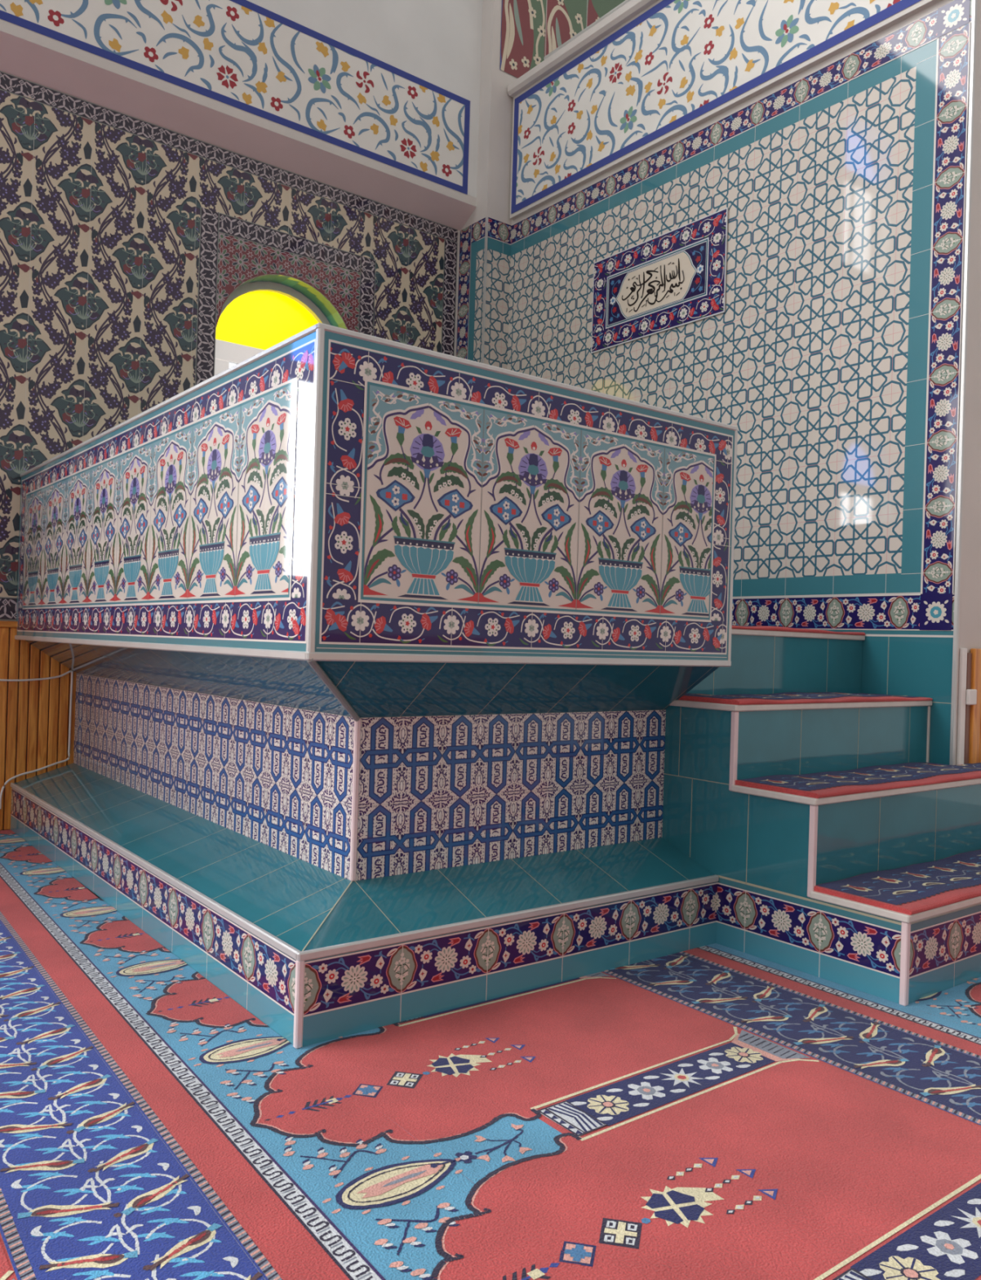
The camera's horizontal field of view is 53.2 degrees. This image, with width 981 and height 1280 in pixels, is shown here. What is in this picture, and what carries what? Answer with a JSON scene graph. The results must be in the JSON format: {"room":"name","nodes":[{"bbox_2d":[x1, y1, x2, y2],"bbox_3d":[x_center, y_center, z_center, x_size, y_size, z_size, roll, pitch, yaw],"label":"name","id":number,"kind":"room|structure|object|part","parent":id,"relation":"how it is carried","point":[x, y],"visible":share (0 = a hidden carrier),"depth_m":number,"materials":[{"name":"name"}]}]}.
{"room":"mosque","nodes":[
{"label":"mosque","id":0,"kind":"room"},
{"bbox_2d":[0,71,459,621],"bbox_3d":[-2.778,-1.083,5.394,7.100,4.220,0.308,2,0,-38],"label":"wall","id":1,"kind":"structure","parent":0,"point":[126,241],"depth_m":5.73,"materials":[{"name":"tile"}]},
{"bbox_2d":[0,621,76,830],"bbox_3d":[-3.909,0.423,4.338,4.076,1.135,0.035,2,0,-38],"label":"wainscot","id":2,"kind":"structure","parent":1,"relation":"attached to","point":[34,715],"depth_m":5.39,"materials":[{"name":"wood"}]},
{"bbox_3d":[-4.037,-0.131,4.227,3.710,0.035,0.035,2,0,-38],"label":"cap rail","id":3,"kind":"part","parent":2,"relation":"part of","materials":[{"name":"brown wood"}]},
{"bbox_2d":[0,670,73,808],"bbox_3d":[-3.109,0.521,4.936,1.898,0.751,0.020,2,0,-38],"label":"cable","id":4,"kind":"object","parent":2,"relation":"attached to","point":[70,671],"visible":1,"depth_m":5.45,"materials":[{"name":"plastic"}]},
{"bbox_2d":[214,291,318,375],"bbox_3d":[-1.444,-1.358,6.485,0.908,1.959,0.060,2,0,-38],"label":"window","id":5,"kind":"structure","parent":1,"relation":"in","point":[254,322],"depth_m":6.39,"materials":[{"name":"glass"}]},
{"bbox_3d":[-1.456,-1.107,6.490,0.808,1.355,0.010,2,0,-38],"label":"pane","id":6,"kind":"part","parent":5,"relation":"part of","materials":[{"name":"white glass"}]},
{"bbox_3d":[-1.433,-1.162,6.463,0.908,1.467,0.006,2,0,-38],"label":"frosted pane","id":7,"kind":"part","parent":5,"relation":"part of","materials":[{"name":"white glass"}]},
{"bbox_3d":[-1.424,-2.111,6.492,0.908,0.454,0.012,2,0,-38],"label":"arch pane","id":8,"kind":"part","parent":5,"relation":"part of","materials":[{"name":"yellow glass"}]},
{"bbox_2d":[0,0,483,231],"bbox_3d":[-2.811,-4.722,5.177,6.594,3.308,0.493,2,0,-38],"label":"beam","id":9,"kind":"structure","parent":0,"point":[377,100],"depth_m":6.15,"materials":[{"name":"paint"}]},
{"bbox_2d":[480,216,488,363],"bbox_3d":[-0.074,-1.381,6.883,0.014,3.190,0.014,2,0,-38],"label":"trim","id":10,"kind":"structure","parent":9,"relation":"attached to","point":[486,217],"depth_m":6.88,"materials":[{"name":"metal"}]},
{"bbox_2d":[456,0,517,368],"bbox_3d":[0.019,-2.582,7.320,0.628,7.400,0.623,2,0,-38],"label":"wall column","id":11,"kind":"structure","parent":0,"point":[496,105],"depth_m":6.96,"materials":[{"name":"paint"}]},
{"bbox_2d":[500,0,625,78],"bbox_3d":[0.883,-4.806,7.739,2.235,2.900,0.305,2,0,-38],"label":"wall","id":12,"kind":"structure","parent":0,"point":[531,29],"depth_m":7.14,"materials":[{"name":"paint"}]},
{"bbox_2d":[506,0,972,764],"bbox_3d":[1.237,-1.363,5.806,0.388,5.030,3.314,2,0,-38],"label":"wall","id":13,"kind":"structure","parent":0,"point":[833,135],"depth_m":5.08,"materials":[{"name":"tile"}]},
{"bbox_2d":[507,0,658,97],"bbox_3d":[1.306,-3.880,5.804,0.470,0.085,3.312,2,0,-38],"label":"trim","id":14,"kind":"structure","parent":13,"relation":"on","point":[631,9],"depth_m":6.38,"materials":[{"name":"paint"}]},
{"bbox_2d":[543,0,631,59],"bbox_3d":[1.271,-3.974,5.650,0.034,0.103,2.914,2,0,-38],"label":"rail","id":15,"kind":"object","parent":14,"relation":"on","point":[625,2],"visible":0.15,"depth_m":6.45,"materials":[{"name":"metal"}]},
{"bbox_2d":[591,207,728,353],"bbox_3d":[0.986,-2.128,5.886,0.010,0.585,1.075,2,0,-38],"label":"calligraphy panel","id":16,"kind":"object","parent":13,"relation":"attached to","point":[677,277],"visible":1,"depth_m":5.84,"materials":[{"name":"tile"}]},
{"bbox_2d":[954,0,980,764],"bbox_3d":[2.953,-2.498,5.086,2.081,7.400,0.122,2,0,-38],"label":"wall","id":17,"kind":"structure","parent":0,"point":[970,600],"depth_m":4.45,"materials":[{"name":"paint"}]},
{"bbox_2d":[949,0,977,765],"bbox_3d":[2.155,-2.324,4.394,0.018,7.000,0.014,2,0,-38],"label":"trim","id":18,"kind":"structure","parent":17,"relation":"attached to","point":[974,15],"depth_m":4.38,"materials":[{"name":"metal"}]},
{"bbox_2d":[956,648,977,764],"bbox_3d":[2.155,0.307,4.429,0.100,0.538,0.037,2,0,-38],"label":"cable cover","id":19,"kind":"object","parent":17,"relation":"attached to","point":[971,694],"visible":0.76,"depth_m":4.41,"materials":[{"name":"plastic"}]},
{"bbox_2d":[964,648,980,764],"bbox_3d":[2.424,0.315,4.643,0.686,0.538,0.026,2,0,-38],"label":"wainscot","id":20,"kind":"structure","parent":17,"relation":"attached to","point":[972,748],"depth_m":4.45,"materials":[{"name":"wood"}]},
{"bbox_3d":[0.492,1.182,1.063,12.700,0.113,11.500,2,0,-38],"label":"floor","id":21,"kind":"structure","parent":0,"visible":0},
{"bbox_2d":[10,322,737,1048],"bbox_3d":[-0.849,0.114,4.520,1.766,1.942,3.464,2,0,-38],"label":"platform","id":22,"kind":"object","parent":21,"relation":"on","point":[379,650],"visible":1,"depth_m":3.23,"materials":[{"name":"tile"}]},
{"bbox_2d":[0,829,980,1279],"bbox_3d":[-0.429,1.096,2.833,7.601,0.009,6.632,2,0,-38],"label":"carpet","id":23,"kind":"object","parent":21,"relation":"on","point":[715,1111],"visible":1,"depth_m":2.22,"materials":[{"name":"carpet"}]},
{"bbox_2d":[662,628,980,1005],"bbox_3d":[1.585,0.566,4.507,2.195,1.189,1.961,2,0,-38],"label":"staircase","id":24,"kind":"structure","parent":21,"relation":"on","point":[768,851],"depth_m":3.65,"materials":[{"name":"tile"}]},
{"bbox_2d":[731,625,865,635],"bbox_3d":[0.997,-0.059,4.691,1.342,0.024,0.929,2,0,-38],"label":"carpet","id":25,"kind":"object","parent":24,"relation":"on","point":[737,627],"visible":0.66,"depth_m":4.38,"materials":[{"name":"carpet"}]},
{"bbox_2d":[679,692,933,705],"bbox_3d":[1.357,0.243,4.178,1.384,0.024,0.357,2,0,-38],"label":"carpet","id":26,"kind":"object","parent":24,"relation":"on","point":[784,697],"visible":0.99,"depth_m":4.03,"materials":[{"name":"carpet"}]},
{"bbox_2d":[735,762,980,798],"bbox_3d":[1.871,0.554,4.146,2.175,0.024,0.357,2,0,-38],"label":"carpet","id":27,"kind":"object","parent":24,"relation":"on","point":[873,778],"visible":1,"depth_m":3.77,"materials":[{"name":"carpet"}]},
{"bbox_2d":[813,849,980,915],"bbox_3d":[2.072,0.876,3.873,2.175,0.024,0.355,2,0,-38],"label":"carpet","id":28,"kind":"object","parent":24,"relation":"on","point":[910,890],"visible":1,"depth_m":3.37,"materials":[{"name":"carpet"}]}
]}

